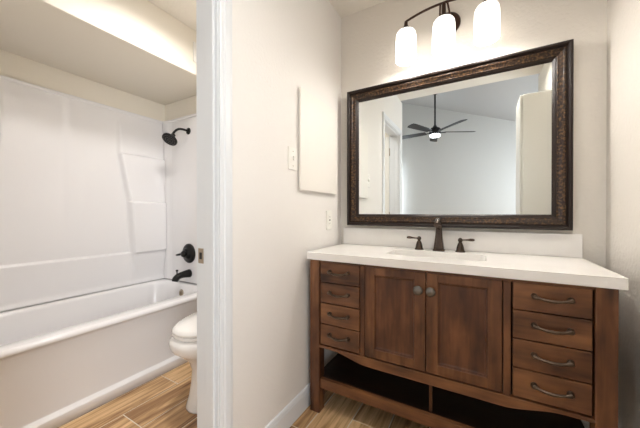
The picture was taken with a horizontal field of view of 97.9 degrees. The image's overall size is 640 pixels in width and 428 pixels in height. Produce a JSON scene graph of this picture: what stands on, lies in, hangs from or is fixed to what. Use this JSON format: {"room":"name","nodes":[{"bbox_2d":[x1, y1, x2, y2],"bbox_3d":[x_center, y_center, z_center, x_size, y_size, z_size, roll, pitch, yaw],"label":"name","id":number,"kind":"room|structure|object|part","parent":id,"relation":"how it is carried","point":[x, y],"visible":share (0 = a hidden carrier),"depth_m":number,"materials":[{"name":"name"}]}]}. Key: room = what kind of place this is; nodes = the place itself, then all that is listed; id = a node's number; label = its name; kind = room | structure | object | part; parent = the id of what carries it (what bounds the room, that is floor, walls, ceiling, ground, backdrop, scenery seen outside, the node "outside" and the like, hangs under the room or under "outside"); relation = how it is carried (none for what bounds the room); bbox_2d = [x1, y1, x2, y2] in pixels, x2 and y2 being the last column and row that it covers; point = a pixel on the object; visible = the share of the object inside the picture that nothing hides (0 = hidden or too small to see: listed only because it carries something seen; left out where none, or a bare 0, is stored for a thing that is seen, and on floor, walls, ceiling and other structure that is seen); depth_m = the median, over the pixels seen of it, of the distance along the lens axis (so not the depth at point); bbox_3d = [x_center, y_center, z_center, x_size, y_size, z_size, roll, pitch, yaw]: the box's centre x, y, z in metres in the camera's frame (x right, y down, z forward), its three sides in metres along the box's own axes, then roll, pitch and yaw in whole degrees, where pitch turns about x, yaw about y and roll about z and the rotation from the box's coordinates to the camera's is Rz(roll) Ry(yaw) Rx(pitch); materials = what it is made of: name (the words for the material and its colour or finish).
{"room":"bathroom","nodes":[
{"label":"bathroom","id":0,"kind":"room"},
{"bbox_2d":[0,49,164,120],"bbox_3d":[-1.935,-0.147,1.998,0.100,2.440,1.624,0,0,30],"label":"wall","id":1,"kind":"structure","parent":0,"point":[14,66],"depth_m":2.07,"materials":[{"name":"beige paint"}]},
{"bbox_2d":[0,75,166,311],"bbox_3d":[-1.834,-0.132,1.993,0.079,1.480,1.467,0,0,30],"label":"surround panel","id":2,"kind":"object","parent":1,"relation":"attached to","point":[83,205],"visible":1,"depth_m":2.06,"materials":[{"name":"white plastic"}]},
{"bbox_2d":[0,0,196,104],"bbox_3d":[-1.531,-1.201,1.813,0.780,0.330,1.535,0,0,30],"label":"soffit","id":3,"kind":"structure","parent":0,"point":[135,47],"depth_m":1.77,"materials":[{"name":"beige paint"}]},
{"bbox_2d":[193,42,195,61],"bbox_3d":[-0.876,-1.200,2.152,0.014,0.145,0.225,0,0,30],"label":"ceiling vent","id":4,"kind":"object","parent":3,"relation":"in","point":[194,43],"visible":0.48,"depth_m":2.06,"materials":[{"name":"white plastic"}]},
{"bbox_2d":[165,95,196,120],"bbox_3d":[-0.737,-0.149,2.411,1.765,2.440,0.285,0,0,30],"label":"wall","id":5,"kind":"structure","parent":0,"point":[188,106],"depth_m":2.55,"materials":[{"name":"beige paint"}]},
{"bbox_2d":[162,113,196,283],"bbox_3d":[-1.161,-0.134,2.472,0.767,1.480,0.030,0,0,30],"label":"surround panel","id":6,"kind":"object","parent":5,"relation":"attached to","point":[180,159],"visible":0.53,"depth_m":2.54,"materials":[{"name":"white plastic"}]},
{"bbox_2d":[162,128,190,145],"bbox_3d":[-1.223,-0.672,2.379,0.123,0.187,0.226,0,0,30],"label":"showerhead","id":7,"kind":"object","parent":6,"relation":"attached to","point":[168,138],"visible":1,"depth_m":2.33,"materials":[{"name":"black metal"}]},
{"bbox_3d":[-1.209,-0.713,2.410,0.023,0.069,0.138,0,0,30],"label":"arm","id":8,"kind":"part","parent":7,"relation":"part of","materials":[{"name":"black metal"}]},
{"bbox_2d":[172,269,191,281],"bbox_3d":[-1.200,0.527,2.408,0.072,0.103,0.162,0,0,30],"label":"tub spout","id":9,"kind":"object","parent":6,"relation":"attached to","point":[187,273],"visible":1,"depth_m":2.39,"materials":[{"name":"black metal"}]},
{"bbox_2d":[176,244,194,262],"bbox_3d":[-1.183,0.349,2.449,0.179,0.172,0.072,0,0,30],"label":"shower valve","id":10,"kind":"object","parent":6,"relation":"attached to","point":[188,252],"visible":1,"depth_m":2.44,"materials":[{"name":"black metal"}]},
{"bbox_3d":[-1.216,0.349,2.449,0.123,0.060,0.039,0,0,30],"label":"lever","id":11,"kind":"part","parent":10,"relation":"part of","materials":[{"name":"black metal"}]},
{"bbox_2d":[58,362,430,427],"bbox_3d":[-0.603,1.111,0.046,4.600,0.060,4.260,0,0,30],"label":"floor","id":12,"kind":"structure","parent":0,"point":[160,402],"depth_m":1.51,"materials":[{"name":"brown wood"}]},
{"bbox_2d":[0,278,196,427],"bbox_3d":[-1.530,0.844,1.823,0.778,0.460,1.528,0,0,30],"label":"bathtub","id":13,"kind":"object","parent":12,"relation":"on","point":[62,360],"visible":0.75,"depth_m":1.64,"materials":[{"name":"white plastic"}]},
{"bbox_2d":[169,312,196,413],"bbox_3d":[-0.577,0.688,1.736,0.464,0.772,0.703,0,0,30],"label":"toilet","id":14,"kind":"object","parent":12,"relation":"on","point":[183,340],"visible":0.2,"depth_m":1.47,"materials":[{"name":"white ceramic"}]},
{"bbox_3d":[-0.609,0.617,1.679,0.358,0.041,0.542,0,0,30],"label":"lid","id":15,"kind":"part","parent":14,"relation":"part of","materials":[{"name":"white ceramic"}]},
{"bbox_3d":[-0.610,0.649,1.678,0.354,0.022,0.534,0,0,30],"label":"seat","id":16,"kind":"part","parent":14,"relation":"part of","materials":[{"name":"white ceramic"}]},
{"bbox_2d":[310,259,618,427],"bbox_3d":[0.577,0.661,1.415,1.208,0.829,0.500,0,0,30],"label":"vanity cabinet","id":17,"kind":"object","parent":12,"relation":"on","point":[432,349],"visible":0.98,"depth_m":1.19,"materials":[{"name":"brown wood"}]},
{"bbox_3d":[-0.015,0.660,1.539,0.058,0.829,0.058,0,0,30],"label":"leg","id":18,"kind":"part","parent":17,"relation":"part of","materials":[{"name":"brown wood"}]},
{"bbox_3d":[0.090,0.637,1.428,0.125,0.024,0.030,0,0,30],"label":"drawer pull","id":19,"kind":"part","parent":17,"relation":"part of","materials":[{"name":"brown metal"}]},
{"bbox_3d":[0.090,0.525,1.428,0.125,0.024,0.030,0,0,30],"label":"drawer pull","id":20,"kind":"part","parent":17,"relation":"part of","materials":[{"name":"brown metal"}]},
{"bbox_3d":[0.090,0.414,1.427,0.125,0.024,0.030,0,0,30],"label":"drawer pull","id":21,"kind":"part","parent":17,"relation":"part of","materials":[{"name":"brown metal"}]},
{"bbox_3d":[0.090,0.305,1.427,0.125,0.024,0.030,0,0,30],"label":"drawer pull","id":22,"kind":"part","parent":17,"relation":"part of","materials":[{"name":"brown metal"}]},
{"bbox_3d":[0.104,0.641,1.449,0.222,0.108,0.020,0,0,30],"label":"drawer","id":23,"kind":"part","parent":17,"relation":"part of","materials":[{"name":"brown wood"}]},
{"bbox_3d":[0.104,0.529,1.449,0.222,0.108,0.020,0,0,30],"label":"drawer","id":24,"kind":"part","parent":17,"relation":"part of","materials":[{"name":"brown wood"}]},
{"bbox_3d":[0.104,0.418,1.448,0.222,0.106,0.020,0,0,30],"label":"drawer","id":25,"kind":"part","parent":17,"relation":"part of","materials":[{"name":"brown wood"}]},
{"bbox_3d":[0.104,0.309,1.448,0.222,0.104,0.020,0,0,30],"label":"drawer","id":26,"kind":"part","parent":17,"relation":"part of","materials":[{"name":"brown wood"}]},
{"bbox_3d":[0.347,0.474,1.307,0.188,0.361,0.015,0,0,30],"label":"door panel","id":27,"kind":"part","parent":17,"relation":"part of","materials":[{"name":"brown wood"}]},
{"bbox_3d":[0.347,0.477,1.306,0.280,0.437,0.020,0,0,30],"label":"door","id":28,"kind":"part","parent":17,"relation":"part of","materials":[{"name":"brown wood"}]},
{"bbox_3d":[0.481,0.918,1.249,1.092,0.052,0.022,0,0,30],"label":"shelf rail","id":29,"kind":"part","parent":17,"relation":"part of","materials":[{"name":"brown wood"}]},
{"bbox_3d":[0.432,0.335,1.227,0.041,0.041,0.032,0,0,30],"label":"knob","id":30,"kind":"part","parent":17,"relation":"part of","materials":[{"name":"grey metal"}]},
{"bbox_3d":[0.477,0.335,1.201,0.041,0.041,0.032,0,0,30],"label":"knob","id":31,"kind":"part","parent":17,"relation":"part of","materials":[{"name":"grey metal"}]},
{"bbox_3d":[0.695,0.473,1.619,1.092,0.454,0.008,0,0,30],"label":"panel","id":32,"kind":"part","parent":17,"relation":"part of","materials":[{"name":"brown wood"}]},
{"bbox_2d":[322,353,584,427],"bbox_3d":[0.590,0.901,1.439,1.168,0.018,0.415,0,0,30],"label":"shelf","id":33,"kind":"object","parent":17,"relation":"attached to","point":[463,410],"depth_m":1.32,"materials":[{"name":"brown wood"}]},
{"bbox_3d":[0.474,0.726,1.236,1.092,0.046,0.022,0,0,30],"label":"rail","id":34,"kind":"part","parent":17,"relation":"part of","materials":[{"name":"brown wood"}]},
{"bbox_3d":[0.477,0.254,1.239,1.092,0.014,0.018,0,0,30],"label":"rail","id":35,"kind":"part","parent":17,"relation":"part of","materials":[{"name":"brown wood"}]},
{"bbox_3d":[0.593,0.475,1.165,0.188,0.361,0.015,0,0,30],"label":"door panel","id":36,"kind":"part","parent":17,"relation":"part of","materials":[{"name":"brown wood"}]},
{"bbox_3d":[0.593,0.478,1.165,0.280,0.437,0.020,0,0,30],"label":"door","id":37,"kind":"part","parent":17,"relation":"part of","materials":[{"name":"brown wood"}]},
{"bbox_2d":[307,227,628,289],"bbox_3d":[0.584,0.224,1.419,1.234,0.259,0.489,0,0,30],"label":"countertop","id":38,"kind":"structure","parent":17,"relation":"on","point":[539,257],"depth_m":1.37,"materials":[{"name":"white stone"}]},
{"bbox_2d":[407,218,474,252],"bbox_3d":[0.647,0.113,1.528,0.352,0.185,0.145,0,0,30],"label":"faucet","id":39,"kind":"object","parent":38,"relation":"on","point":[438,244],"visible":1,"depth_m":1.54,"materials":[{"name":"brown metal"}]},
{"bbox_3d":[0.550,0.140,1.631,0.080,0.022,0.024,0,0,30],"label":"lever","id":40,"kind":"part","parent":39,"relation":"part of","materials":[{"name":"brown metal"}]},
{"bbox_3d":[0.575,0.177,1.617,0.050,0.056,0.050,0,0,30],"label":"handle","id":41,"kind":"part","parent":39,"relation":"part of","materials":[{"name":"brown metal"}]},
{"bbox_3d":[0.643,0.050,1.522,0.037,0.059,0.132,0,0,30],"label":"spout","id":42,"kind":"part","parent":39,"relation":"part of","materials":[{"name":"brown metal"}]},
{"bbox_3d":[0.760,0.178,1.511,0.050,0.056,0.050,0,0,30],"label":"handle","id":43,"kind":"part","parent":39,"relation":"part of","materials":[{"name":"brown metal"}]},
{"bbox_3d":[0.785,0.140,1.496,0.080,0.022,0.024,0,0,30],"label":"lever","id":44,"kind":"part","parent":39,"relation":"part of","materials":[{"name":"brown metal"}]},
{"bbox_3d":[0.588,0.697,1.435,1.092,0.012,0.418,0,0,30],"label":"panel","id":45,"kind":"part","parent":17,"relation":"part of","materials":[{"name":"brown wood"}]},
{"bbox_3d":[0.844,0.643,1.024,0.226,0.108,0.020,0,0,30],"label":"drawer","id":46,"kind":"part","parent":17,"relation":"part of","materials":[{"name":"brown wood"}]},
{"bbox_3d":[0.844,0.531,1.024,0.226,0.108,0.020,0,0,30],"label":"drawer","id":47,"kind":"part","parent":17,"relation":"part of","materials":[{"name":"brown wood"}]},
{"bbox_3d":[0.844,0.420,1.023,0.226,0.106,0.020,0,0,30],"label":"drawer","id":48,"kind":"part","parent":17,"relation":"part of","materials":[{"name":"brown wood"}]},
{"bbox_3d":[0.835,0.639,1.000,0.125,0.024,0.030,0,0,30],"label":"drawer pull","id":49,"kind":"part","parent":17,"relation":"part of","materials":[{"name":"grey metal"}]},
{"bbox_3d":[0.835,0.527,1.000,0.125,0.024,0.030,0,0,30],"label":"drawer pull","id":50,"kind":"part","parent":17,"relation":"part of","materials":[{"name":"grey metal"}]},
{"bbox_3d":[0.844,0.311,1.023,0.226,0.104,0.020,0,0,30],"label":"drawer","id":51,"kind":"part","parent":17,"relation":"part of","materials":[{"name":"brown wood"}]},
{"bbox_3d":[0.835,0.416,0.999,0.125,0.024,0.030,0,0,30],"label":"drawer pull","id":52,"kind":"part","parent":17,"relation":"part of","materials":[{"name":"grey metal"}]},
{"bbox_3d":[0.835,0.307,0.999,0.125,0.024,0.030,0,0,30],"label":"drawer pull","id":53,"kind":"part","parent":17,"relation":"part of","materials":[{"name":"grey metal"}]},
{"bbox_3d":[0.982,0.663,0.966,0.058,0.829,0.058,0,0,30],"label":"leg","id":54,"kind":"part","parent":17,"relation":"part of","materials":[{"name":"brown wood"}]},
{"bbox_2d":[148,0,386,30],"bbox_3d":[-0.444,-1.404,1.352,3.325,0.080,1.820,0,0,30],"label":"ceiling","id":55,"kind":"structure","parent":0,"point":[184,11],"depth_m":1.84,"materials":[{"name":"white paint"}]},
{"bbox_2d":[232,0,340,427],"bbox_3d":[-0.352,-0.144,1.195,0.115,2.440,1.810,0,0,30],"label":"wall","id":56,"kind":"structure","parent":0,"point":[279,47],"depth_m":1.32,"materials":[{"name":"white paint"}]},
{"bbox_2d":[196,0,197,427],"bbox_3d":[-0.640,0.037,0.826,0.016,2.082,0.750,0,0,30],"label":"trim","id":57,"kind":"structure","parent":56,"relation":"attached to","point":[196,0],"depth_m":1.09,"materials":[{"name":"white wood"}]},
{"bbox_2d":[197,0,218,427],"bbox_3d":[-0.584,0.063,0.793,0.119,2.030,0.642,0,0,30],"label":"trim","id":58,"kind":"structure","parent":56,"relation":"attached to","point":[207,10],"depth_m":1.04,"materials":[{"name":"white wood"}]},
{"bbox_3d":[-0.461,0.162,1.079,0.030,0.058,0.003,0,0,30],"label":"strike plate","id":59,"kind":"part","parent":58,"relation":"part of","materials":[{"name":"silver metal"}]},
{"bbox_2d":[218,0,232,427],"bbox_3d":[-0.527,0.037,0.761,0.016,2.082,0.750,0,0,30],"label":"trim","id":60,"kind":"structure","parent":56,"relation":"attached to","point":[224,6],"depth_m":1.05,"materials":[{"name":"white wood"}]},
{"bbox_2d":[264,383,309,427],"bbox_3d":[-0.091,1.020,1.525,0.014,0.111,0.986,0,0,30],"label":"baseboard","id":61,"kind":"structure","parent":56,"relation":"attached to","point":[300,403],"depth_m":1.43,"materials":[{"name":"white wood"}]},
{"bbox_2d":[288,146,296,170],"bbox_3d":[-0.137,-0.285,1.437,0.017,0.115,0.076,0,0,30],"label":"light switch","id":62,"kind":"object","parent":56,"relation":"attached to","point":[292,152],"visible":1,"depth_m":1.43,"materials":[{"name":"white plastic"}]},
{"bbox_2d":[298,86,336,193],"bbox_3d":[-0.004,-0.402,1.665,0.018,0.547,0.430,0,0,30],"label":"medicine cabinet","id":63,"kind":"object","parent":56,"relation":"attached to","point":[317,121],"visible":1,"depth_m":1.62,"materials":[{"name":"white paint"}]},
{"bbox_3d":[-0.008,-0.402,1.667,0.009,0.531,0.414,0,0,30],"label":"cabinet frame","id":64,"kind":"part","parent":63,"relation":"part of","materials":[{"name":"white paint"}]},
{"bbox_2d":[326,211,331,229],"bbox_3d":[0.060,0.039,1.786,0.010,0.120,0.075,0,0,30],"label":"outlet","id":65,"kind":"object","parent":56,"relation":"attached to","point":[328,213],"visible":1,"depth_m":1.77,"materials":[{"name":"white plastic"}]},
{"bbox_2d":[328,215,330,225],"bbox_3d":[0.061,0.039,1.785,0.002,0.070,0.035,0,0,30],"label":"receptacle","id":66,"kind":"object","parent":65,"relation":"attached to","point":[329,216],"depth_m":1.78,"materials":[{"name":"white plastic"}]},
{"bbox_2d":[341,0,606,267],"bbox_3d":[0.750,-0.146,1.663,1.560,2.440,0.100,0,0,30],"label":"wall","id":67,"kind":"structure","parent":0,"point":[368,35],"depth_m":1.44,"materials":[{"name":"beige paint"}]},
{"bbox_2d":[396,0,499,65],"bbox_3d":[0.683,-1.018,1.531,0.513,0.282,0.186,0,0,30],"label":"vanity light","id":68,"kind":"object","parent":67,"relation":"attached to","point":[487,14],"visible":1,"depth_m":1.46,"materials":[{"name":"white glass"}]},
{"bbox_3d":[0.493,-0.964,1.599,0.115,0.173,0.115,0,0,30],"label":"lamp shade","id":69,"kind":"part","parent":68,"relation":"part of","materials":[{"name":"white glass"}]},
{"bbox_3d":[0.665,-0.964,1.500,0.115,0.173,0.115,0,0,30],"label":"lamp shade","id":70,"kind":"part","parent":68,"relation":"part of","materials":[{"name":"white glass"}]},
{"bbox_3d":[0.693,-1.113,1.547,0.066,0.056,0.115,0,0,30],"label":"support arm","id":71,"kind":"part","parent":68,"relation":"part of","materials":[{"name":"brown metal"}]},
{"bbox_3d":[0.838,-0.963,1.401,0.115,0.173,0.115,0,0,30],"label":"lamp shade","id":72,"kind":"part","parent":68,"relation":"part of","materials":[{"name":"white glass"}]},
{"bbox_2d":[347,39,573,230],"bbox_3d":[0.689,-0.368,1.598,1.148,0.889,0.060,0,0,30],"label":"wall mirror","id":73,"kind":"object","parent":67,"relation":"attached to","point":[488,143],"visible":0.92,"depth_m":1.52,"materials":[{"name":"brown metal"}]},
{"bbox_2d":[359,62,551,214],"bbox_3d":[0.697,-0.368,1.611,1.008,0.749,0.017,0,0,30],"label":"mirror glass","id":74,"kind":"object","parent":73,"relation":"attached to","point":[478,143],"depth_m":1.55,"materials":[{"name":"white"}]},
{"bbox_2d":[344,227,582,257],"bbox_3d":[0.701,0.149,1.622,1.234,0.112,0.020,0,0,30],"label":"backsplash","id":75,"kind":"structure","parent":67,"relation":"attached to","point":[526,243],"depth_m":1.51,"materials":[{"name":"white stone"}]},
{"bbox_2d":[581,420,588,427],"bbox_3d":[0.728,1.019,1.614,1.317,0.111,0.014,0,0,30],"label":"baseboard","id":76,"kind":"structure","parent":67,"relation":"attached to","point":[585,423],"depth_m":1.31,"materials":[{"name":"white"}]},
{"bbox_2d":[606,0,639,427],"bbox_3d":[0.907,-0.141,0.471,0.100,2.440,1.810,0,0,30],"label":"wall","id":77,"kind":"structure","parent":0,"point":[623,16],"depth_m":1.11,"materials":[{"name":"beige paint"}]}
]}

